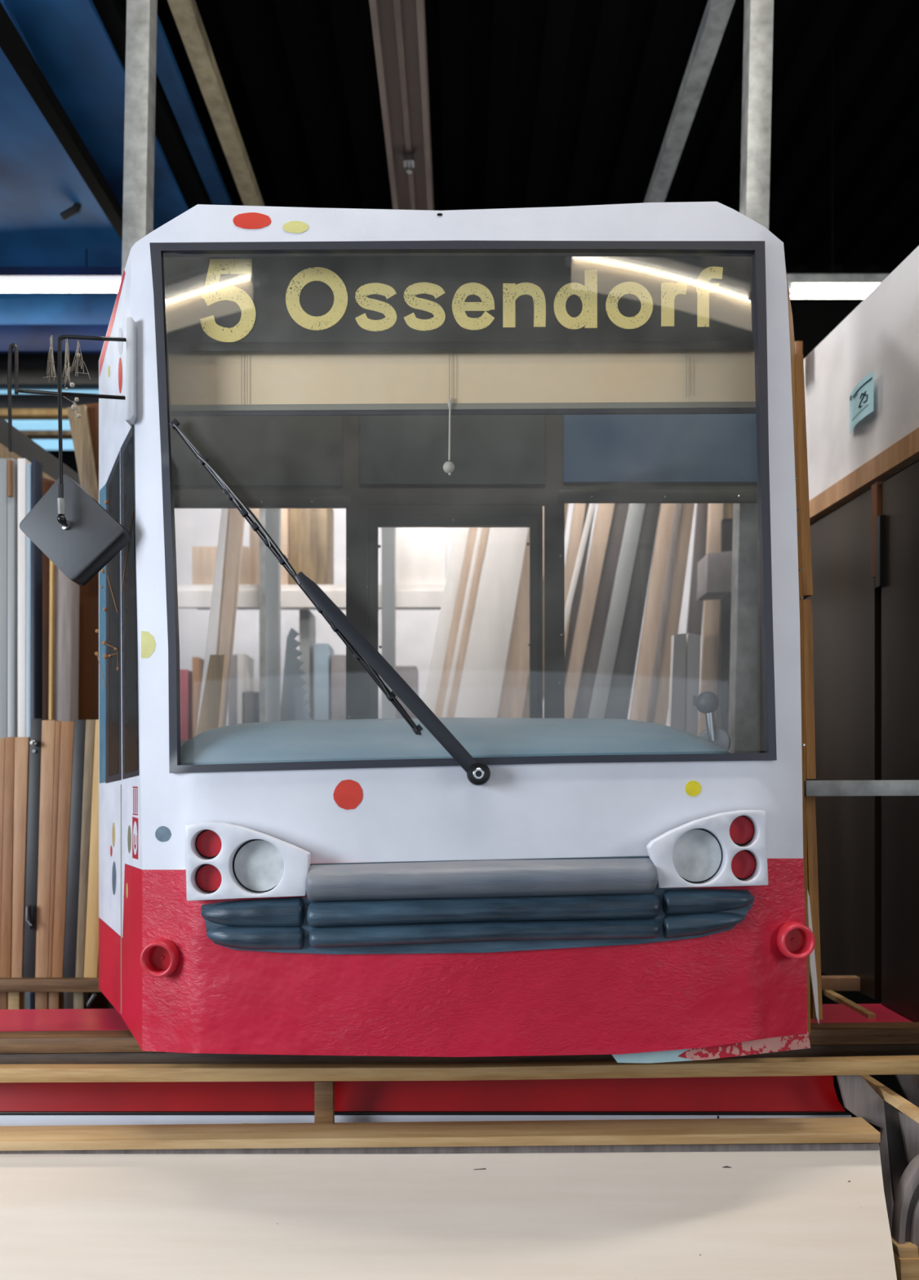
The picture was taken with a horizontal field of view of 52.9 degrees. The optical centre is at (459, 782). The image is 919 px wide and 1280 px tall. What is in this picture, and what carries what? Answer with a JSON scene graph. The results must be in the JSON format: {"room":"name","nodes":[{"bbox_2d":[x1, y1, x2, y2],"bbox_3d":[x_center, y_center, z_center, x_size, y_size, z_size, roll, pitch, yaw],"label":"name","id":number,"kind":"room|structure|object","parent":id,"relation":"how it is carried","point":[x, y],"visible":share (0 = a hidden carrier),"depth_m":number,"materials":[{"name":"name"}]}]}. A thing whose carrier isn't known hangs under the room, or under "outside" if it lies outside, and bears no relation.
{"room":"storage warehouse","nodes":[
{"label":"storage warehouse","id":0,"kind":"room"},
{"bbox_2d":[0,443,56,481],"bbox_3d":[-2.134,-1.524,4.700,0.713,0.432,0.060,0,0,-37],"label":"joist","id":1,"kind":"object","parent":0,"point":[5,453],"visible":0.11,"depth_m":4.59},
{"bbox_2d":[0,408,69,419],"bbox_3d":[-3.575,-2.802,7.030,2.344,0.047,0.100,0,0,0],"label":"strip","id":2,"kind":"object","parent":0,"point":[17,414],"visible":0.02,"depth_m":6.98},
{"bbox_2d":[0,394,98,408],"bbox_3d":[-3.586,-2.889,7.050,2.350,0.111,0.100,0,0,0],"label":"fascia","id":3,"kind":"object","parent":2,"relation":"on","point":[19,401],"depth_m":7.00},
{"bbox_2d":[0,416,80,485],"bbox_3d":[-2.180,-1.636,4.800,0.760,0.529,0.100,0,0,-36],"label":"joist","id":4,"kind":"object","parent":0,"point":[24,446],"visible":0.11,"depth_m":4.73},
{"bbox_2d":[0,353,101,390],"bbox_3d":[-3.586,-3.143,7.050,2.350,0.252,0.100,0,0,0],"label":"fascia","id":5,"kind":"object","parent":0,"point":[33,367],"depth_m":7.00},
{"bbox_2d":[174,503,703,726],"bbox_3d":[-0.350,-0.100,6.950,4.500,4.000,0.100,0,0,0],"label":"wall partition","id":6,"kind":"structure","parent":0,"point":[415,629],"depth_m":6.90,"materials":[{"name":"white paint"}]},
{"bbox_2d":[19,430,72,439],"bbox_3d":[-3.575,-2.646,7.030,2.344,0.034,0.100,0,0,0],"label":"shelf","id":7,"kind":"object","parent":6,"relation":"attached to","point":[32,434],"visible":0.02,"depth_m":6.98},
{"bbox_2d":[47,264,918,518],"bbox_3d":[0.000,-1.350,8.250,12.400,6.500,0.100,0,0,0],"label":"wall","id":8,"kind":"structure","parent":0,"point":[813,319],"depth_m":8.20,"materials":[{"name":"black"}]},
{"bbox_2d":[121,0,918,271],"bbox_3d":[0.000,-4.620,1.100,12.400,0.160,14.200,0,0,0],"label":"ceiling","id":9,"kind":"structure","parent":0,"point":[533,103],"depth_m":6.25,"materials":[{"name":"black"}]},
{"bbox_2d":[0,248,121,292],"bbox_3d":[-3.600,-3.784,5.700,3.200,1.512,0.120,0,0,0],"label":"lamp","id":10,"kind":"object","parent":9,"relation":"hanging from","point":[12,279],"visible":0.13,"depth_m":5.67,"materials":[{"name":"white plastic"}]},
{"bbox_2d":[0,0,232,353],"bbox_3d":[-3.535,-3.699,4.500,4.130,1.682,4.200,0,0,0],"label":"hull","id":11,"kind":"object","parent":9,"relation":"hanging from","point":[63,62],"visible":0.59,"depth_m":5.10,"materials":[{"name":"paint"}]},
{"bbox_2d":[368,0,434,210],"bbox_3d":[-0.285,-4.005,5.375,0.240,1.070,5.550,0,0,0],"label":"girder","id":12,"kind":"object","parent":9,"relation":"attached to","point":[398,26],"visible":0.7,"depth_m":4.78,"materials":[{"name":"brown"}]},
{"bbox_2d":[786,45,889,298],"bbox_3d":[2.700,-3.765,5.700,1.400,1.550,0.100,0,0,0],"label":"lamp","id":13,"kind":"object","parent":9,"relation":"hanging from","point":[801,286],"visible":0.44,"depth_m":5.67,"materials":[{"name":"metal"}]},
{"bbox_3d":[0.000,1.950,1.100,12.400,0.100,14.200,0,0,0],"label":"floor","id":14,"kind":"structure","parent":0,"visible":0},
{"bbox_2d":[0,458,7,737],"bbox_3d":[-2.060,0.230,4.140,0.105,3.339,0.080,0,0,0],"label":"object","id":15,"kind":"object","parent":14,"relation":"on","point":[3,462],"visible":0.22,"depth_m":4.10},
{"bbox_2d":[0,991,8,1009],"bbox_3d":[-1.921,1.380,3.825,0.121,1.039,0.050,0,0,0],"label":"strut","id":16,"kind":"object","parent":14,"relation":"on","point":[3,995],"visible":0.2,"depth_m":3.80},
{"bbox_2d":[0,977,101,991],"bbox_3d":[-1.901,0.816,3.800,1.076,0.052,0.160,0,0,0],"label":"wooden rail","id":17,"kind":"object","parent":16,"relation":"on","point":[6,984],"visible":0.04,"depth_m":3.72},
{"bbox_2d":[0,737,5,952],"bbox_3d":[-1.915,0.306,3.840,0.096,0.980,0.180,0,0,0],"label":"board","id":18,"kind":"object","parent":17,"relation":"on","point":[2,740],"visible":0.29,"depth_m":3.79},
{"bbox_2d":[0,737,14,977],"bbox_3d":[-1.847,0.304,3.840,0.051,0.985,0.180,0,0,0],"label":"board","id":19,"kind":"object","parent":17,"relation":"on","point":[6,954],"visible":0.46,"depth_m":3.78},
{"bbox_2d":[11,737,30,977],"bbox_3d":[-1.804,0.304,3.840,0.057,0.985,0.180,0,0,0],"label":"board","id":20,"kind":"object","parent":17,"relation":"on","point":[22,744],"visible":0.6,"depth_m":3.78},
{"bbox_2d":[22,718,48,977],"bbox_3d":[-1.746,0.266,3.825,0.051,1.062,0.209,0,0,0],"label":"board","id":21,"kind":"object","parent":17,"relation":"on","point":[34,781],"visible":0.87,"depth_m":3.78,"materials":[{"name":"black plastic"}]},
{"bbox_2d":[35,720,62,977],"bbox_3d":[-1.694,0.269,3.840,0.055,1.055,0.180,0,0,0],"label":"board","id":22,"kind":"object","parent":17,"relation":"on","point":[48,726],"visible":0.64,"depth_m":3.78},
{"bbox_2d":[48,721,61,977],"bbox_3d":[-1.656,0.272,3.840,0.025,1.050,0.180,0,0,0],"label":"board","id":23,"kind":"object","parent":17,"relation":"on","point":[58,724],"visible":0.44,"depth_m":3.78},
{"bbox_2d":[51,721,75,977],"bbox_3d":[-1.621,0.272,3.840,0.067,1.050,0.180,0,0,0],"label":"board","id":24,"kind":"object","parent":17,"relation":"on","point":[67,735],"visible":0.61,"depth_m":3.78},
{"bbox_2d":[62,720,85,977],"bbox_3d":[-1.575,0.268,3.840,0.068,1.057,0.180,0,0,0],"label":"board","id":25,"kind":"object","parent":17,"relation":"on","point":[77,796],"visible":0.6,"depth_m":3.78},
{"bbox_2d":[75,720,95,977],"bbox_3d":[-1.530,0.268,3.840,0.057,1.057,0.180,0,0,0],"label":"board","id":26,"kind":"object","parent":17,"relation":"on","point":[90,724],"visible":0.49,"depth_m":3.78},
{"bbox_2d":[84,720,98,977],"bbox_3d":[-1.477,0.268,3.805,0.095,1.057,0.110,0,0,0],"label":"board","id":27,"kind":"object","parent":17,"relation":"on","point":[91,949],"visible":0.5,"depth_m":3.77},
{"bbox_2d":[7,458,17,737],"bbox_3d":[-1.990,0.230,4.130,0.030,3.339,0.100,0,0,0],"label":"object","id":28,"kind":"object","parent":14,"relation":"on","point":[12,464],"visible":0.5,"depth_m":4.10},
{"bbox_2d":[8,991,25,1008],"bbox_3d":[-1.833,1.380,3.825,0.046,1.039,0.050,0,0,0],"label":"strut","id":29,"kind":"object","parent":14,"relation":"on","point":[16,1000],"visible":0.2,"depth_m":3.80,"materials":[{"name":"brown wood"}]},
{"bbox_2d":[17,458,31,1008],"bbox_3d":[-1.942,0.230,4.140,0.035,3.339,0.080,0,0,0],"label":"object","id":30,"kind":"object","parent":14,"relation":"on","point":[22,463],"visible":0.26,"depth_m":4.10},
{"bbox_2d":[26,463,31,1008],"bbox_3d":[-1.912,0.243,4.140,0.020,3.314,0.080,0,0,0],"label":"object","id":31,"kind":"object","parent":14,"relation":"on","point":[28,465],"visible":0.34,"depth_m":4.10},
{"bbox_2d":[31,458,42,1008],"bbox_3d":[-1.892,0.230,4.140,0.015,3.339,0.080,0,0,0],"label":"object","id":32,"kind":"object","parent":14,"relation":"on","point":[36,466],"visible":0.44,"depth_m":4.12,"materials":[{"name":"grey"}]},
{"bbox_2d":[35,991,48,1008],"bbox_3d":[-1.719,1.380,3.825,0.051,1.039,0.050,0,0,0],"label":"strut","id":33,"kind":"object","parent":14,"relation":"on","point":[42,998],"visible":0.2,"depth_m":3.80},
{"bbox_2d":[48,560,54,719],"bbox_3d":[-1.834,0.450,4.150,0.033,2.901,0.040,0,0,0],"label":"strip","id":34,"kind":"object","parent":14,"relation":"on","point":[51,564],"visible":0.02,"depth_m":4.13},
{"bbox_2d":[48,991,63,1008],"bbox_3d":[-1.668,1.380,3.825,0.042,1.039,0.050,0,0,0],"label":"strut","id":35,"kind":"object","parent":14,"relation":"on","point":[55,998],"visible":0.2,"depth_m":3.80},
{"bbox_2d":[53,564,79,1008],"bbox_3d":[-1.782,0.447,4.195,0.084,2.906,0.090,0,0,0],"label":"wooden board","id":36,"kind":"object","parent":14,"relation":"on","point":[67,592],"visible":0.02,"depth_m":4.15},
{"bbox_2d":[66,404,98,502],"bbox_3d":[-1.713,-1.407,4.230,0.143,0.625,0.060,0,0,0],"label":"beam","id":37,"kind":"structure","parent":36,"relation":"on","point":[81,429],"depth_m":4.20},
{"bbox_2d":[84,402,98,484],"bbox_3d":[-1.677,-1.466,4.270,0.083,0.563,0.060,0,0,0],"label":"beam","id":38,"kind":"structure","parent":37,"relation":"attached to","point":[93,408],"depth_m":4.24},
{"bbox_2d":[42,477,108,1008],"bbox_3d":[-1.775,0.046,4.570,0.502,3.022,0.440,0,0,0],"label":"board","id":39,"kind":"object","parent":14,"relation":"on","point":[88,677],"visible":0.02,"depth_m":4.35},
{"bbox_2d":[73,991,88,1008],"bbox_3d":[-1.566,1.380,3.825,0.042,1.039,0.050,0,0,0],"label":"strut","id":40,"kind":"object","parent":14,"relation":"on","point":[80,999],"visible":0.2,"depth_m":3.80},
{"bbox_2d":[195,654,226,735],"bbox_3d":[-1.321,0.655,4.227,0.491,2.489,0.063,0,0,-7],"label":"pine slat","id":41,"kind":"object","parent":14,"relation":"on","point":[210,717],"visible":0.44,"depth_m":4.25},
{"bbox_2d":[195,508,228,734],"bbox_3d":[-1.309,0.119,4.545,0.448,3.563,0.120,0,0,-30],"label":"leaning board","id":42,"kind":"object","parent":14,"relation":"on","point":[211,646],"visible":0.02,"depth_m":4.60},
{"bbox_2d":[217,508,244,727],"bbox_3d":[-1.230,0.117,4.588,0.414,3.566,0.094,0,0,-36],"label":"leaning board","id":43,"kind":"object","parent":14,"relation":"on","point":[236,522],"visible":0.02,"depth_m":4.62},
{"bbox_2d":[265,508,280,721],"bbox_3d":[-0.932,0.210,4.630,0.067,3.380,0.060,0,0,0],"label":"upright","id":44,"kind":"object","parent":14,"relation":"on","point":[273,516],"visible":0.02,"depth_m":4.60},
{"bbox_2d":[177,508,489,746],"bbox_3d":[-0.750,0.000,5.860,2.000,3.800,0.680,0,0,0],"label":"shelving","id":45,"kind":"object","parent":14,"relation":"on","point":[251,597],"visible":0.11,"depth_m":5.58,"materials":[{"name":"metal"}]},
{"bbox_2d":[180,669,192,740],"bbox_3d":[-1.697,-0.477,5.775,0.069,0.433,0.250,0,0,0],"label":"stored item","id":46,"kind":"object","parent":45,"relation":"on","point":[186,676],"visible":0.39,"depth_m":5.65,"materials":[{"name":"red"}]},
{"bbox_2d":[192,657,204,737],"bbox_3d":[-1.614,-0.515,5.775,0.041,0.509,0.250,0,0,0],"label":"stored item","id":47,"kind":"object","parent":45,"relation":"on","point":[197,663],"visible":0.39,"depth_m":5.65},
{"bbox_2d":[192,546,250,584],"bbox_3d":[-1.462,-1.323,5.800,0.345,0.245,0.300,0,0,0],"label":"carton","id":48,"kind":"object","parent":45,"relation":"on","point":[204,557],"visible":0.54,"depth_m":5.65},
{"bbox_2d":[228,654,237,725],"bbox_3d":[-1.387,-0.521,5.775,0.055,0.523,0.250,0,0,0],"label":"stored item","id":49,"kind":"object","parent":45,"relation":"on","point":[233,697],"visible":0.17,"depth_m":5.65},
{"bbox_2d":[237,653,253,724],"bbox_3d":[-1.335,-0.525,5.775,0.048,0.530,0.250,0,0,0],"label":"stored item","id":50,"kind":"object","parent":45,"relation":"on","point":[245,663],"visible":0.5,"depth_m":5.65},
{"bbox_2d":[242,691,259,723],"bbox_3d":[-1.266,-0.409,5.775,0.131,0.299,0.250,0,0,0],"label":"stored item","id":51,"kind":"object","parent":45,"relation":"on","point":[250,717],"visible":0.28,"depth_m":5.65},
{"bbox_2d":[253,678,259,721],"bbox_3d":[-1.242,-0.449,5.775,0.041,0.378,0.250,0,0,0],"label":"stored item","id":52,"kind":"object","parent":45,"relation":"on","point":[255,681],"visible":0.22,"depth_m":5.65},
{"bbox_2d":[249,508,288,584],"bbox_3d":[-1.180,-1.482,5.900,0.230,0.564,0.400,0,0,0],"label":"base cabinet","id":53,"kind":"object","parent":45,"relation":"on","point":[254,536],"visible":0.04,"depth_m":5.70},
{"bbox_2d":[299,609,315,719],"bbox_3d":[-0.949,-0.659,5.775,0.062,0.799,0.250,0,0,0],"label":"stored item","id":54,"kind":"object","parent":45,"relation":"on","point":[307,619],"visible":0.52,"depth_m":5.65},
{"bbox_2d":[288,508,333,584],"bbox_3d":[-0.941,-1.490,5.900,0.239,0.580,0.300,0,0,0],"label":"wooden board","id":55,"kind":"object","parent":45,"relation":"on","point":[311,531],"visible":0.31,"depth_m":5.75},
{"bbox_2d":[314,643,333,719],"bbox_3d":[-0.845,-0.556,5.775,0.090,0.592,0.250,0,0,0],"label":"stored item","id":56,"kind":"object","parent":45,"relation":"on","point":[322,651],"visible":0.53,"depth_m":5.65},
{"bbox_2d":[330,654,346,719],"bbox_3d":[-0.742,-0.521,5.775,0.090,0.523,0.250,0,0,0],"label":"stored item","id":57,"kind":"object","parent":45,"relation":"on","point":[338,662],"visible":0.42,"depth_m":5.65},
{"bbox_2d":[395,666,418,718],"bbox_3d":[-0.328,-0.487,5.775,0.131,0.454,0.250,0,0,0],"label":"stored item","id":58,"kind":"object","parent":45,"relation":"on","point":[410,674],"visible":0.37,"depth_m":5.65},
{"bbox_2d":[396,527,446,584],"bbox_3d":[-0.236,-1.392,5.830,0.305,0.385,0.300,0,0,0],"label":"carton","id":59,"kind":"object","parent":45,"relation":"on","point":[421,552],"visible":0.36,"depth_m":5.68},
{"bbox_2d":[382,527,395,718],"bbox_3d":[-0.378,0.162,4.930,0.069,3.476,0.060,0,0,0],"label":"upright","id":60,"kind":"object","parent":14,"relation":"on","point":[388,533],"visible":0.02,"depth_m":4.90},
{"bbox_2d":[0,1075,851,1126],"bbox_3d":[-0.358,1.436,3.487,3.389,0.927,0.825,0,0,0],"label":"panel","id":61,"kind":"object","parent":14,"relation":"on","point":[147,1103],"visible":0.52,"depth_m":3.10,"materials":[{"name":"red paint"}]},
{"bbox_2d":[0,1044,918,1064],"bbox_3d":[0.061,0.922,3.155,4.101,0.055,0.100,0,0,-2],"label":"wooden beam","id":62,"kind":"structure","parent":61,"relation":"on","point":[862,1050],"depth_m":3.09,"materials":[{"name":"wood"}]},
{"bbox_2d":[0,1004,915,1031],"bbox_3d":[0.000,0.877,3.380,5.210,0.046,0.300,0,0,-2],"label":"board","id":63,"kind":"object","parent":62,"relation":"on","point":[11,1020],"visible":0.02,"depth_m":3.36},
{"bbox_2d":[823,989,875,1018],"bbox_3d":[1.493,0.849,3.550,0.030,0.021,0.400,0,0,-1],"label":"diagonal slat","id":64,"kind":"object","parent":63,"relation":"on","point":[840,999],"visible":1,"depth_m":3.52,"materials":[{"name":"brown wood"}]},
{"bbox_2d":[804,461,918,1022],"bbox_3d":[1.910,-0.175,3.640,0.620,2.050,1.720,0,0,0],"label":"tall cabinet","id":65,"kind":"object","parent":63,"relation":"on","point":[865,552],"visible":0.85,"depth_m":3.66,"materials":[{"name":"brown wood"}]},
{"bbox_2d":[821,975,860,991],"bbox_3d":[1.960,0.816,3.775,1.053,0.057,0.050,0,0,0],"label":"wooden rail","id":66,"kind":"object","parent":65,"relation":"attached to","point":[834,983],"visible":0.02,"depth_m":3.75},
{"bbox_2d":[804,780,918,795],"bbox_3d":[1.531,0.016,2.970,0.850,0.054,0.040,0,0,0],"label":"crossbar","id":67,"kind":"object","parent":65,"relation":"attached to","point":[812,788],"visible":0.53,"depth_m":2.95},
{"bbox_2d":[808,426,918,524],"bbox_3d":[1.625,-1.215,3.585,0.050,0.170,1.670,0,0,0],"label":"wooden ledger","id":68,"kind":"object","parent":65,"relation":"on","point":[904,452],"visible":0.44,"depth_m":3.63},
{"bbox_2d":[803,245,918,500],"bbox_3d":[1.630,-1.607,3.585,0.020,0.785,1.670,0,0,0],"label":"board","id":69,"kind":"object","parent":68,"relation":"on","point":[881,335],"visible":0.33,"depth_m":3.67,"materials":[{"name":"paint"}]},
{"bbox_2d":[849,370,873,432],"bbox_3d":[1.593,-1.514,3.685,0.017,0.163,0.250,0,0,3],"label":"paper note","id":70,"kind":"object","parent":69,"relation":"attached to","point":[861,398],"visible":1,"depth_m":3.65,"materials":[{"name":"blue"}]},
{"bbox_2d":[0,1022,918,1053],"bbox_3d":[0.061,0.864,3.140,4.088,0.052,0.090,0,0,-2],"label":"wooden beam","id":71,"kind":"structure","parent":62,"relation":"on","point":[875,1033],"depth_m":3.09,"materials":[{"name":"wood"}]},
{"bbox_2d":[7,201,822,1063],"bbox_3d":[-0.100,-0.522,3.180,2.830,2.713,1.150,0,0,0],"label":"tram","id":72,"kind":"object","parent":71,"relation":"on","point":[362,883],"visible":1,"depth_m":2.80,"materials":[{"name":"white paint"}]},
{"bbox_2d":[43,335,56,382],"bbox_3d":[-1.230,-1.278,2.780,0.038,0.145,0.020,0,0,0],"label":"cobweb","id":73,"kind":"object","parent":72,"relation":"attached to","point":[51,339],"visible":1,"depth_m":2.78,"materials":[{"name":"beige"}]},
{"bbox_2d":[62,338,75,390],"bbox_3d":[-1.174,-1.259,2.780,0.034,0.157,0.020,0,0,0],"label":"cobweb","id":74,"kind":"object","parent":72,"relation":"attached to","point":[72,384],"visible":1,"depth_m":2.78,"materials":[{"name":"beige"}]},
{"bbox_2d":[70,340,90,378],"bbox_3d":[-1.139,-1.271,2.780,0.066,0.122,0.020,0,0,0],"label":"cobweb","id":75,"kind":"object","parent":72,"relation":"attached to","point":[78,354],"visible":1,"depth_m":2.78,"materials":[{"name":"beige"}]},
{"bbox_2d":[71,480,132,586],"bbox_3d":[-1.171,-0.770,2.829,0.328,0.332,0.030,0,0,0],"label":"mirror","id":76,"kind":"object","parent":72,"relation":"attached to","point":[97,537],"depth_m":2.81,"materials":[{"name":"black metal"}]},
{"bbox_2d":[94,500,133,688],"bbox_3d":[-1.187,-0.672,3.183,0.028,0.659,0.718,0,0,-31],"label":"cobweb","id":77,"kind":"object","parent":72,"relation":"attached to","point":[104,642],"visible":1,"depth_m":3.28,"materials":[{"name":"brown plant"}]},
{"bbox_2d":[168,351,755,404],"bbox_3d":[0.011,-1.291,2.902,1.891,0.212,0.004,0,0,0],"label":"roller blind","id":78,"kind":"object","parent":72,"relation":"hanging from","point":[570,378],"depth_m":2.90,"materials":[{"name":"beige fabric"}]},
{"bbox_2d":[200,855,755,954],"bbox_3d":[0.056,0.356,2.696,1.640,0.284,0.182,0,0,0],"label":"bumper cover","id":79,"kind":"object","parent":72,"relation":"attached to","point":[251,904],"depth_m":2.66,"materials":[{"name":"blue plastic"}]},
{"bbox_2d":[108,0,773,1008],"bbox_3d":[-0.051,-0.970,6.000,2.901,5.741,4.200,0,0,0],"label":"metal post","id":80,"kind":"object","parent":14,"relation":"on","point":[141,15],"visible":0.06,"depth_m":3.90,"materials":[{"name":"metal"}]},
{"bbox_2d":[280,627,311,720],"bbox_3d":[-0.837,0.342,4.710,0.173,2.261,0.020,0,0,0],"label":"template","id":81,"kind":"object","parent":80,"relation":"on","point":[293,703],"visible":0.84,"depth_m":4.70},
{"bbox_2d":[667,633,701,736],"bbox_3d":[0.992,0.395,4.220,0.210,2.148,0.060,0,0,0],"label":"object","id":82,"kind":"object","parent":80,"relation":"on","point":[685,663],"visible":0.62,"depth_m":4.20,"materials":[{"name":"metal"}]},
{"bbox_2d":[696,551,732,599],"bbox_3d":[1.297,-1.050,4.700,0.135,0.208,0.200,0,0,0],"label":"case","id":83,"kind":"object","parent":80,"relation":"on","point":[714,569],"visible":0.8,"depth_m":4.60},
{"bbox_2d":[423,527,470,713],"bbox_3d":[-0.238,0.003,5.003,0.818,3.794,0.054,0,0,-19],"label":"leaning board","id":84,"kind":"object","parent":14,"relation":"on","point":[461,534],"visible":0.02,"depth_m":5.04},
{"bbox_2d":[0,1142,897,1279],"bbox_3d":[-0.291,1.513,2.640,3.216,0.773,0.561,0,0,0],"label":"plywood board","id":85,"kind":"object","parent":14,"relation":"on","point":[811,1211],"visible":0.89,"depth_m":2.81,"materials":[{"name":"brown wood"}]},
{"bbox_2d":[0,1117,879,1151],"bbox_3d":[-0.286,1.113,2.928,3.178,0.061,0.135,0,0,0],"label":"batten","id":86,"kind":"object","parent":85,"relation":"on","point":[786,1130],"visible":1,"depth_m":2.88,"materials":[{"name":"brown wood"}]},
{"bbox_2d":[314,1080,334,1124],"bbox_3d":[-0.438,1.047,3.002,0.060,0.162,0.035,0,0,0],"label":"stub","id":87,"kind":"object","parent":86,"relation":"on","point":[324,1091],"visible":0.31,"depth_m":2.98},
{"bbox_2d":[0,1055,918,1082],"bbox_3d":[0.011,0.924,2.995,3.916,0.085,0.050,0,0,0],"label":"wooden beam","id":88,"kind":"structure","parent":87,"relation":"on","point":[881,1064],"depth_m":2.97,"materials":[{"name":"brown wood"}]},
{"bbox_2d":[435,527,477,717],"bbox_3d":[-0.184,0.007,4.980,0.800,3.786,0.041,0,0,-19],"label":"leaning board","id":89,"kind":"object","parent":14,"relation":"on","point":[473,531],"visible":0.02,"depth_m":5.02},
{"bbox_2d":[441,527,482,717],"bbox_3d":[-0.151,0.011,4.960,0.782,3.779,0.035,0,0,-19],"label":"leaning board","id":90,"kind":"object","parent":14,"relation":"on","point":[479,529],"visible":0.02,"depth_m":5.00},
{"bbox_2d":[446,527,489,717],"bbox_3d":[-0.119,0.014,4.939,0.797,3.771,0.042,0,0,-19],"label":"leaning board","id":91,"kind":"object","parent":14,"relation":"on","point":[485,531],"visible":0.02,"depth_m":4.98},
{"bbox_2d":[454,527,528,717],"bbox_3d":[0.009,0.024,4.880,0.930,3.753,0.116,0,0,-20],"label":"leaning board","id":92,"kind":"object","parent":14,"relation":"on","point":[480,691],"visible":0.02,"depth_m":4.93,"materials":[{"name":"wood"}]},
{"bbox_2d":[497,506,544,717],"bbox_3d":[0.207,-0.001,5.012,0.803,3.801,0.087,0,0,-21],"label":"leaning board","id":93,"kind":"object","parent":14,"relation":"on","point":[513,691],"visible":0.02,"depth_m":5.05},
{"bbox_2d":[522,503,568,718],"bbox_3d":[0.330,-0.004,5.023,0.714,3.808,0.090,0,0,-23],"label":"leaning board","id":94,"kind":"object","parent":14,"relation":"on","point":[526,713],"visible":0.02,"depth_m":5.07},
{"bbox_2d":[542,503,595,718],"bbox_3d":[0.344,0.033,4.840,0.968,3.734,0.036,0,0,-15],"label":"leaning board","id":95,"kind":"object","parent":14,"relation":"on","point":[591,508],"visible":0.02,"depth_m":4.91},
{"bbox_2d":[564,503,586,651],"bbox_3d":[0.439,-0.008,5.056,0.694,3.816,0.059,0,0,-23],"label":"leaning board","id":96,"kind":"object","parent":14,"relation":"on","point":[575,538],"visible":0.02,"depth_m":5.13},
{"bbox_2d":[564,503,595,682],"bbox_3d":[0.514,-0.023,5.147,0.674,3.846,0.048,0,0,-23],"label":"leaning board","id":97,"kind":"object","parent":14,"relation":"on","point":[578,592],"visible":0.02,"depth_m":5.19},
{"bbox_2d":[564,503,614,718],"bbox_3d":[0.528,-0.013,5.097,0.873,3.827,0.056,0,0,-18],"label":"leaning board","id":98,"kind":"object","parent":14,"relation":"on","point":[605,511],"visible":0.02,"depth_m":5.14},
{"bbox_2d":[572,503,629,718],"bbox_3d":[0.599,-0.019,5.118,0.911,3.838,0.056,0,0,-18],"label":"leaning board","id":99,"kind":"object","parent":14,"relation":"on","point":[599,620],"visible":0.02,"depth_m":5.17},
{"bbox_2d":[587,503,645,718],"bbox_3d":[0.639,0.033,4.838,0.891,3.734,0.055,0,0,-18],"label":"leaning board","id":100,"kind":"object","parent":14,"relation":"on","point":[629,545],"visible":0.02,"depth_m":4.89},
{"bbox_2d":[604,503,660,719],"bbox_3d":[0.733,0.024,4.869,0.874,3.753,0.093,0,0,-18],"label":"leaning board","id":101,"kind":"object","parent":14,"relation":"on","point":[618,703],"visible":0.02,"depth_m":4.93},
{"bbox_2d":[629,503,675,721],"bbox_3d":[0.880,0.029,4.853,0.714,3.742,0.070,0,0,-23],"label":"leaning board","id":102,"kind":"object","parent":14,"relation":"on","point":[641,694],"visible":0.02,"depth_m":4.91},
{"bbox_2d":[645,503,682,722],"bbox_3d":[0.947,0.033,4.840,0.643,3.734,0.040,0,0,-25],"label":"leaning board","id":103,"kind":"object","parent":14,"relation":"on","point":[677,508],"visible":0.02,"depth_m":4.89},
{"bbox_2d":[653,503,694,724],"bbox_3d":[1.012,0.022,4.898,0.676,3.757,0.058,0,0,-24],"label":"leaning board","id":104,"kind":"object","parent":14,"relation":"on","point":[660,714],"visible":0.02,"depth_m":4.95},
{"bbox_2d":[686,503,708,635],"bbox_3d":[1.236,-0.023,5.132,0.525,3.846,0.081,0,0,-34],"label":"leaning board","id":105,"kind":"object","parent":14,"relation":"on","point":[695,616],"visible":0.02,"depth_m":5.21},
{"bbox_2d":[697,503,723,735],"bbox_3d":[1.336,-0.004,5.033,0.092,3.808,0.413,0,0,43],"label":"leaning board","id":106,"kind":"object","parent":14,"relation":"on","point":[708,672],"visible":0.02,"depth_m":5.08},
{"bbox_2d":[715,503,733,728],"bbox_3d":[1.430,-0.013,5.083,0.082,3.827,0.382,0,0,40],"label":"leaning board","id":107,"kind":"object","parent":14,"relation":"on","point":[727,508],"visible":0.02,"depth_m":5.12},
{"bbox_2d":[720,518,906,1131],"bbox_3d":[2.150,0.250,4.925,1.500,3.300,0.050,0,0,0],"label":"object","id":108,"kind":"object","parent":14,"relation":"on","point":[890,1081],"visible":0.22,"depth_m":4.90,"materials":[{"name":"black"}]},
{"bbox_2d":[835,1074,918,1279],"bbox_3d":[1.447,1.411,2.974,0.336,0.931,0.359,0,0,-42],"label":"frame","id":109,"kind":"object","parent":14,"relation":"on","point":[863,1095],"visible":0.89,"depth_m":3.00,"materials":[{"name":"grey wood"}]},
{"bbox_3d":[-6.250,-1.350,1.100,0.100,6.500,14.200,0,0,0],"label":"wall","id":110,"kind":"structure","parent":0,"visible":0},
{"bbox_2d":[4,419,71,430],"bbox_3d":[-4.380,-2.962,7.625,3.434,0.125,0.050,0,0,0],"label":"window","id":111,"kind":"structure","parent":110,"relation":"in","point":[20,424],"depth_m":7.60,"materials":[{"name":"blue"}]},
{"bbox_2d":[0,390,98,394],"bbox_3d":[-4.380,-3.241,7.625,3.434,0.079,0.050,0,0,0],"label":"window","id":112,"kind":"structure","parent":110,"relation":"in","point":[2,392],"depth_m":7.60,"materials":[{"name":"blue"}]},
{"bbox_2d":[31,439,74,450],"bbox_3d":[-4.380,-2.807,7.625,3.434,0.111,0.050,0,0,0],"label":"window","id":113,"kind":"structure","parent":110,"relation":"in","point":[47,444],"depth_m":7.60,"materials":[{"name":"blue"}]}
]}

